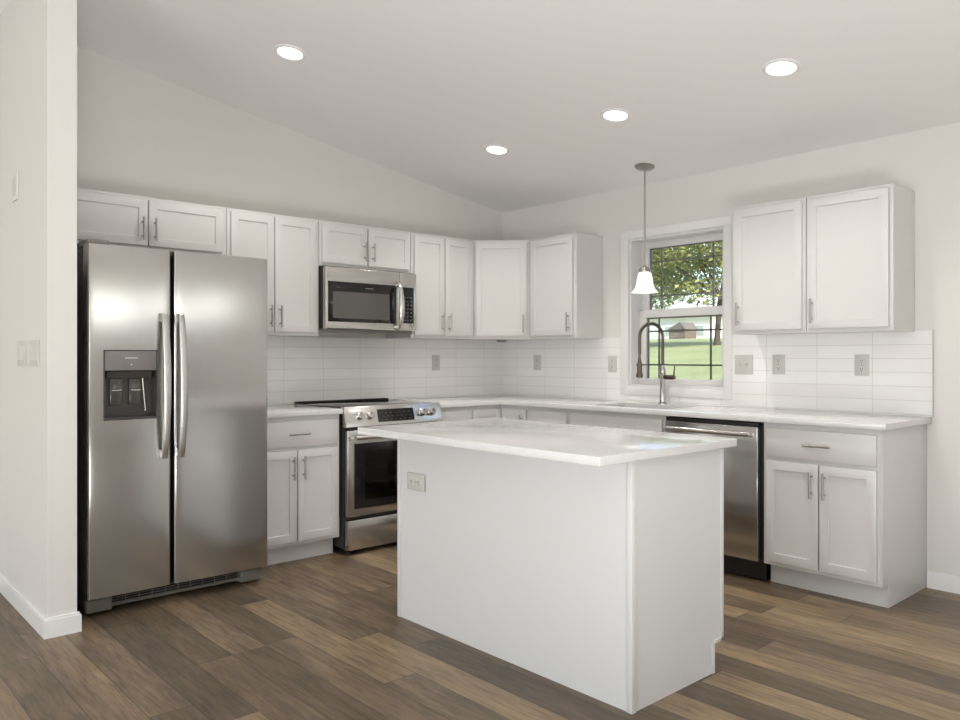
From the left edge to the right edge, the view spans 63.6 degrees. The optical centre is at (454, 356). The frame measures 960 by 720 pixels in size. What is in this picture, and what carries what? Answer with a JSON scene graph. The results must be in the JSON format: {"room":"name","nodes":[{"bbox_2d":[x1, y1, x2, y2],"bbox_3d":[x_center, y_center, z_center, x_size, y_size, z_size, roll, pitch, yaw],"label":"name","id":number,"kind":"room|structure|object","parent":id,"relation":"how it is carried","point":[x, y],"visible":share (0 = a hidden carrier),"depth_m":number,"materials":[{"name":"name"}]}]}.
{"room":"kitchen","nodes":[
{"label":"kitchen","id":0,"kind":"room"},
{"bbox_2d":[0,0,76,617],"bbox_3d":[-2.066,-0.293,3.813,0.122,3.063,0.970,0,0,-41],"label":"wall partition","id":1,"kind":"structure","parent":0,"point":[38,38],"depth_m":3.50,"materials":[{"name":"white paint"}]},
{"bbox_2d":[12,171,18,201],"bbox_3d":[-2.189,-0.846,3.854,0.010,0.140,0.117,0,0,-41],"label":"wall sensor","id":2,"kind":"object","parent":1,"relation":"attached to","point":[15,176],"visible":1,"depth_m":3.82,"materials":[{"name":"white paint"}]},
{"bbox_2d":[12,175,15,196],"bbox_3d":[-2.191,-0.847,3.849,0.002,0.096,0.071,0,0,-41],"label":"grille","id":3,"kind":"object","parent":2,"relation":"attached to","point":[13,176],"depth_m":3.85,"materials":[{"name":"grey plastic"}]},
{"bbox_2d":[17,340,25,365],"bbox_3d":[-2.103,-0.016,3.754,0.011,0.122,0.168,0,0,-41],"label":"wall switch","id":4,"kind":"object","parent":1,"relation":"attached to","point":[21,345],"visible":1,"depth_m":3.74,"materials":[{"name":"grey plastic"}]},
{"bbox_2d":[0,572,46,637],"bbox_3d":[-2.119,1.194,3.768,0.016,0.089,0.970,0,0,-41],"label":"baseboard","id":5,"kind":"structure","parent":1,"relation":"attached to","point":[23,605],"depth_m":3.69,"materials":[{"name":"white paint"}]},
{"bbox_2d":[29,339,38,365],"bbox_3d":[-1.941,-0.016,3.568,0.011,0.122,0.168,0,0,-41],"label":"wall switch","id":6,"kind":"object","parent":1,"relation":"attached to","point":[33,344],"visible":1,"depth_m":3.56,"materials":[{"name":"grey plastic"}]},
{"bbox_2d":[43,611,81,639],"bbox_3d":[-1.757,1.194,3.457,0.154,0.089,0.060,0,0,-41],"label":"baseboard","id":7,"kind":"structure","parent":1,"relation":"attached to","point":[65,624],"depth_m":3.43,"materials":[{"name":"white paint"}]},
{"bbox_2d":[77,46,501,404],"bbox_3d":[-3.102,-0.409,3.639,9.518,3.294,0.127,0,0,-41],"label":"wall","id":8,"kind":"structure","parent":0,"point":[140,133],"depth_m":4.98,"materials":[{"name":"white paint"}]},
{"bbox_2d":[77,188,225,254],"bbox_3d":[-1.803,-0.746,4.445,0.921,0.297,0.360,0,0,-41],"label":"upper cabinet","id":9,"kind":"object","parent":8,"relation":"attached to","point":[120,219],"visible":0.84,"depth_m":4.34,"materials":[{"name":"white paint"}]},
{"bbox_2d":[226,208,318,336],"bbox_3d":[-1.213,-0.514,4.958,0.636,0.762,0.360,0,0,-41],"label":"upper cabinet","id":10,"kind":"object","parent":8,"relation":"attached to","point":[289,245],"visible":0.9,"depth_m":4.90,"materials":[{"name":"white paint"}]},
{"bbox_2d":[319,220,409,272],"bbox_3d":[-0.684,-0.746,5.419,0.758,0.297,0.360,0,0,-41],"label":"upper cabinet","id":11,"kind":"object","parent":8,"relation":"attached to","point":[340,244],"visible":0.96,"depth_m":5.28,"materials":[{"name":"white paint"}]},
{"bbox_2d":[319,265,415,334],"bbox_3d":[-0.656,-0.376,5.387,0.749,0.439,0.428,0,0,-41],"label":"microwave","id":12,"kind":"object","parent":11,"relation":"attached to","point":[351,300],"visible":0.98,"depth_m":5.24,"materials":[{"name":"grey metal"}]},
{"bbox_2d":[267,336,501,404],"bbox_3d":[-0.584,0.096,5.740,2.612,0.457,0.008,0,0,-41],"label":"tile backsplash","id":13,"kind":"structure","parent":8,"relation":"attached to","point":[298,368],"depth_m":5.75,"materials":[{"name":"white tile"}]},
{"bbox_2d":[432,355,439,369],"bbox_3d":[-0.146,0.050,6.110,0.079,0.122,0.009,0,0,-41],"label":"wall outlet","id":14,"kind":"object","parent":13,"relation":"attached to","point":[435,358],"visible":1,"depth_m":6.11,"materials":[{"name":"grey plastic"}]},
{"bbox_2d":[386,232,472,339],"bbox_3d":[-0.167,-0.514,5.869,0.606,0.762,0.360,0,0,-41],"label":"upper cabinet","id":15,"kind":"object","parent":8,"relation":"attached to","point":[442,266],"visible":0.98,"depth_m":5.75,"materials":[{"name":"white paint"}]},
{"bbox_2d":[460,240,549,340],"bbox_3d":[0.377,-0.514,6.174,0.608,0.762,0.615,0,0,-41],"label":"upper cabinet","id":16,"kind":"object","parent":8,"relation":"attached to","point":[501,268],"visible":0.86,"depth_m":5.95,"materials":[{"name":"white paint"}]},
{"bbox_2d":[0,0,959,212],"bbox_3d":[0.067,-1.728,-0.001,9.518,1.063,9.779,0,0,-41],"label":"ceiling","id":17,"kind":"structure","parent":0,"point":[416,89],"depth_m":4.09,"materials":[{"name":"white paint"}]},
{"bbox_2d":[274,44,306,60],"bbox_3d":[-0.885,-1.631,4.162,0.173,0.036,0.175,0,0,-41],"label":"recessed light","id":18,"kind":"object","parent":17,"relation":"in","point":[285,51],"visible":1,"depth_m":4.16,"materials":[{"name":"white paint"}]},
{"bbox_2d":[484,144,509,154],"bbox_3d":[0.283,-1.383,5.184,0.173,0.036,0.175,0,0,-41],"label":"recessed light","id":19,"kind":"object","parent":17,"relation":"in","point":[495,149],"visible":1,"depth_m":5.18,"materials":[{"name":"white paint"}]},
{"bbox_2d":[600,108,630,121],"bbox_3d":[0.924,-1.383,4.443,0.173,0.036,0.175,0,0,-41],"label":"recessed light","id":20,"kind":"object","parent":17,"relation":"in","point":[612,114],"visible":1,"depth_m":4.44,"materials":[{"name":"white paint"}]},
{"bbox_2d":[632,163,657,293],"bbox_3d":[1.270,-0.854,5.168,0.175,0.855,0.175,0,0,-41],"label":"pendant light","id":21,"kind":"object","parent":17,"relation":"hanging from","point":[644,284],"visible":1,"depth_m":5.14,"materials":[{"name":"white glass"}]},
{"bbox_2d":[762,58,800,76],"bbox_3d":[1.567,-1.383,3.713,0.173,0.036,0.175,0,0,-41],"label":"recessed light","id":22,"kind":"object","parent":17,"relation":"in","point":[783,67],"visible":1,"depth_m":3.71,"materials":[{"name":"white paint"}]},
{"bbox_2d":[0,542,959,719],"bbox_3d":[0.067,1.277,-0.001,9.518,0.076,9.779,0,0,-41],"label":"floor","id":23,"kind":"structure","parent":0,"point":[321,637],"depth_m":3.13,"materials":[{"name":"wood"}]},
{"bbox_2d":[77,238,266,613],"bbox_3d":[-1.618,0.341,4.216,0.926,1.796,0.901,0,0,-41],"label":"refrigerator","id":24,"kind":"object","parent":23,"relation":"on","point":[172,346],"visible":0.94,"depth_m":3.86,"materials":[{"name":"grey metal"}]},
{"bbox_2d":[267,414,338,565],"bbox_3d":[-1.128,0.797,4.830,0.606,0.883,0.664,0,0,-41],"label":"base cabinet","id":25,"kind":"object","parent":23,"relation":"on","point":[303,451],"visible":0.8,"depth_m":4.63,"materials":[{"name":"white paint"}]},
{"bbox_2d":[267,404,342,417],"bbox_3d":[-1.131,0.340,4.834,0.617,0.032,0.638,0,0,-41],"label":"countertop","id":26,"kind":"structure","parent":25,"relation":"on","point":[282,410],"depth_m":4.72,"materials":[{"name":"white stone"}]},
{"bbox_2d":[294,398,442,554],"bbox_3d":[-0.570,0.773,5.258,0.777,0.930,0.730,0,0,-41],"label":"range","id":27,"kind":"object","parent":23,"relation":"on","point":[367,464],"visible":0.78,"depth_m":4.94,"materials":[{"name":"grey metal"}]},
{"bbox_2d":[295,399,428,407],"bbox_3d":[-0.603,0.335,5.296,0.775,0.034,0.594,0,0,-41],"label":"cooktop","id":28,"kind":"object","parent":27,"relation":"in","point":[345,403],"depth_m":5.22,"materials":[{"name":"black glass"}]},
{"bbox_2d":[344,430,396,517],"bbox_3d":[-0.366,0.731,5.027,0.754,0.538,0.114,0,0,-41],"label":"oven","id":29,"kind":"object","parent":27,"relation":"in","point":[356,505],"depth_m":4.85,"materials":[{"name":"silver glass"}]},
{"bbox_2d":[365,448,396,497],"bbox_3d":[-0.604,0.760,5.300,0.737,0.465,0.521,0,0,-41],"label":"oven window","id":30,"kind":"structure","parent":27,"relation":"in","point":[380,464],"depth_m":5.63,"materials":[{"name":"grey glass"}]},
{"bbox_2d":[387,406,470,490],"bbox_3d":[-0.180,0.797,5.655,0.301,0.883,0.664,0,0,-41],"label":"base cabinet","id":31,"kind":"object","parent":23,"relation":"on","point":[455,413],"visible":0.13,"depth_m":5.44,"materials":[{"name":"white paint"}]},
{"bbox_2d":[471,405,528,420],"bbox_3d":[0.351,0.797,5.972,0.909,0.883,0.884,0,0,-41],"label":"base cabinet","id":32,"kind":"object","parent":23,"relation":"on","point":[490,411],"visible":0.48,"depth_m":5.62,"materials":[{"name":"white paint"}]},
{"bbox_2d":[394,394,931,430],"bbox_3d":[1.017,0.340,4.962,1.217,0.032,3.266,0,0,-41],"label":"countertop","id":33,"kind":"structure","parent":32,"relation":"on","point":[782,416],"depth_m":4.64,"materials":[{"name":"white stone"}]},
{"bbox_2d":[636,322,675,403],"bbox_3d":[1.363,0.043,5.257,0.261,0.562,0.102,0,0,6],"label":"faucet","id":34,"kind":"object","parent":33,"relation":"on","point":[662,371],"visible":1,"depth_m":5.25,"materials":[{"name":"silver metal"}]},
{"bbox_2d":[529,407,569,423],"bbox_3d":[0.861,0.797,5.573,0.664,0.883,0.380,0,0,-41],"label":"base cabinet","id":35,"kind":"object","parent":23,"relation":"on","point":[553,415],"visible":0.15,"depth_m":5.36,"materials":[{"name":"white paint"}]},
{"bbox_2d":[397,439,723,713],"bbox_3d":[0.419,0.797,3.400,0.659,0.883,1.352,0,0,-41],"label":"kitchen island","id":36,"kind":"object","parent":23,"relation":"on","point":[605,584],"visible":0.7,"depth_m":2.98,"materials":[{"name":"white paint"}]},
{"bbox_2d":[407,472,424,491],"bbox_3d":[-0.181,0.581,3.578,0.009,0.079,0.127,0,0,-41],"label":"wall outlet","id":37,"kind":"object","parent":36,"relation":"attached to","point":[415,481],"visible":1,"depth_m":3.57,"materials":[{"name":"grey plastic"}]},
{"bbox_2d":[409,478,413,484],"bbox_3d":[-0.200,0.581,3.597,0.004,0.029,0.032,0,0,-41],"label":"receptacle","id":38,"kind":"object","parent":37,"relation":"attached to","point":[411,480],"depth_m":3.59,"materials":[{"name":"grey plastic"}]},
{"bbox_2d":[416,479,420,485],"bbox_3d":[-0.165,0.581,3.557,0.004,0.029,0.032,0,0,-41],"label":"receptacle","id":39,"kind":"object","parent":37,"relation":"attached to","point":[418,481],"depth_m":3.55,"materials":[{"name":"grey plastic"}]},
{"bbox_2d":[358,418,736,466],"bbox_3d":[0.336,0.340,3.299,0.861,0.032,1.389,0,0,-41],"label":"island countertop","id":40,"kind":"structure","parent":36,"relation":"on","point":[571,443],"depth_m":3.06,"materials":[{"name":"white stone"}]},
{"bbox_2d":[570,409,675,431],"bbox_3d":[1.236,0.797,5.142,0.664,0.883,0.757,0,0,-41],"label":"base cabinet","id":41,"kind":"object","parent":23,"relation":"on","point":[656,423],"visible":0.1,"depth_m":4.92,"materials":[{"name":"white paint"}]},
{"bbox_2d":[665,417,767,579],"bbox_3d":[1.664,0.802,4.604,0.655,0.874,0.597,0,0,-41],"label":"dishwasher","id":42,"kind":"object","parent":23,"relation":"on","point":[743,463],"visible":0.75,"depth_m":4.28,"materials":[{"name":"silver metal"}]},
{"bbox_2d":[764,422,926,607],"bbox_3d":[2.088,0.797,4.164,0.664,0.883,0.602,0,0,-41],"label":"base cabinet","id":43,"kind":"object","parent":23,"relation":"on","point":[845,509],"visible":0.96,"depth_m":3.95,"materials":[{"name":"white paint"}]},
{"bbox_2d":[650,301,722,338],"bbox_3d":[19.597,-2.813,66.802,5.600,3.500,9.200,0,0,-41],"label":"sky","id":44,"kind":"structure","parent":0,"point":[699,322],"depth_m":64.25,"materials":[{"name":"white"}]},
{"bbox_2d":[502,122,959,576],"bbox_3d":[3.586,0.008,3.079,0.165,2.461,9.500,0,0,-41],"label":"wall","id":45,"kind":"structure","parent":0,"point":[925,162],"depth_m":4.30,"materials":[{"name":"white paint"}]},
{"bbox_2d":[530,233,602,339],"bbox_3d":[0.822,-0.514,5.851,0.360,0.762,0.464,0,0,-41],"label":"upper cabinet","id":46,"kind":"object","parent":45,"relation":"attached to","point":[566,271],"visible":1,"depth_m":5.72,"materials":[{"name":"white paint"}]},
{"bbox_2d":[629,226,723,389],"bbox_3d":[1.578,-0.316,5.385,0.165,1.067,0.754,0,0,-41],"label":"window","id":47,"kind":"structure","parent":45,"relation":"in","point":[641,311],"depth_m":5.55,"materials":[{"name":"white plastic"}]},
{"bbox_2d":[620,216,732,398],"bbox_3d":[1.506,-0.316,5.328,0.019,1.184,0.876,0,0,-41],"label":"trim","id":48,"kind":"structure","parent":45,"relation":"attached to","point":[726,221],"depth_m":5.31,"materials":[{"name":"white paint"}]},
{"bbox_2d":[502,330,933,416],"bbox_3d":[1.478,0.092,5.365,0.011,0.465,3.281,0,0,-41],"label":"tile backsplash","id":49,"kind":"structure","parent":45,"relation":"attached to","point":[819,375],"depth_m":4.71,"materials":[{"name":"white tile"}]},
{"bbox_2d":[534,355,540,369],"bbox_3d":[0.669,0.050,6.282,0.009,0.122,0.079,0,0,-41],"label":"wall outlet","id":50,"kind":"object","parent":49,"relation":"attached to","point":[537,358],"visible":1,"depth_m":6.28,"materials":[{"name":"grey plastic"}]},
{"bbox_2d":[608,356,616,371],"bbox_3d":[1.163,0.055,5.715,0.009,0.122,0.079,0,0,-41],"label":"wall outlet","id":51,"kind":"object","parent":49,"relation":"attached to","point":[612,360],"visible":1,"depth_m":5.71,"materials":[{"name":"grey plastic"}]},
{"bbox_2d":[735,355,752,373],"bbox_3d":[1.839,0.052,4.931,0.019,0.122,0.122,0,0,-41],"label":"wall switch","id":52,"kind":"object","parent":49,"relation":"attached to","point":[743,363],"visible":1,"depth_m":4.93,"materials":[{"name":"grey plastic"}]},
{"bbox_2d":[773,355,784,374],"bbox_3d":[1.994,0.050,4.761,0.009,0.122,0.079,0,0,-41],"label":"wall outlet","id":53,"kind":"object","parent":49,"relation":"attached to","point":[778,360],"visible":1,"depth_m":4.76,"materials":[{"name":"grey plastic"}]},
{"bbox_2d":[855,354,868,375],"bbox_3d":[2.312,0.050,4.395,0.009,0.122,0.079,0,0,-41],"label":"wall outlet","id":54,"kind":"object","parent":49,"relation":"attached to","point":[861,360],"visible":1,"depth_m":4.39,"materials":[{"name":"grey plastic"}]},
{"bbox_2d":[859,358,864,363],"bbox_3d":[2.311,0.026,4.394,0.004,0.029,0.032,0,0,-41],"label":"receptacle","id":55,"kind":"object","parent":54,"relation":"attached to","point":[861,360],"depth_m":4.39,"materials":[{"name":"grey plastic"}]},
{"bbox_2d":[859,367,864,371],"bbox_3d":[2.311,0.074,4.394,0.004,0.029,0.032,0,0,-41],"label":"receptacle","id":56,"kind":"object","parent":54,"relation":"attached to","point":[861,369],"depth_m":4.39,"materials":[{"name":"grey plastic"}]},
{"bbox_2d":[732,197,824,334],"bbox_3d":[1.918,-0.514,4.592,0.360,0.762,0.445,0,0,-41],"label":"upper cabinet","id":57,"kind":"object","parent":45,"relation":"attached to","point":[769,240],"visible":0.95,"depth_m":4.49,"materials":[{"name":"white paint"}]},
{"bbox_2d":[807,183,914,333],"bbox_3d":[2.214,-0.514,4.252,0.360,0.762,0.450,0,0,-41],"label":"upper cabinet","id":58,"kind":"object","parent":45,"relation":"attached to","point":[861,242],"visible":1,"depth_m":4.13,"materials":[{"name":"white paint"}]},
{"bbox_2d":[927,571,959,593],"bbox_3d":[4.585,1.194,1.793,0.015,0.089,6.249,0,0,-41],"label":"baseboard","id":59,"kind":"structure","parent":45,"relation":"attached to","point":[935,580],"depth_m":4.08,"materials":[{"name":"white paint"}]},
{"label":"outside","id":60,"kind":"structure","parent":0,"visible":0},
{"bbox_2d":[650,338,721,379],"bbox_3d":[8.195,0.209,66.422,89.700,2.761,160.000,0,0,-41],"label":"ground","id":61,"kind":"structure","parent":60,"point":[694,350],"depth_m":26.63,"materials":[{"name":"green plant"}]},
{"bbox_2d":[652,245,704,308],"bbox_3d":[13.994,-5.120,58.155,10.034,8.163,5.451,0,0,39],"label":"tree","id":62,"kind":"object","parent":61,"relation":"on","point":[658,286],"visible":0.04,"depth_m":56.37,"materials":[{"name":"green plant"}]},
{"bbox_2d":[667,322,696,338],"bbox_3d":[15.635,-1.671,53.078,1.600,1.300,1.400,0,0,-41],"label":"garden shed","id":63,"kind":"object","parent":61,"relation":"on","point":[681,325],"visible":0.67,"depth_m":52.54,"materials":[{"name":"brown wood"}]},
{"bbox_2d":[652,241,722,344],"bbox_3d":[10.186,-3.732,33.250,6.420,6.632,7.550,0,0,-41],"label":"tree","id":64,"kind":"object","parent":61,"relation":"on","point":[704,264],"visible":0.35,"depth_m":32.87,"materials":[{"name":"green plant"}]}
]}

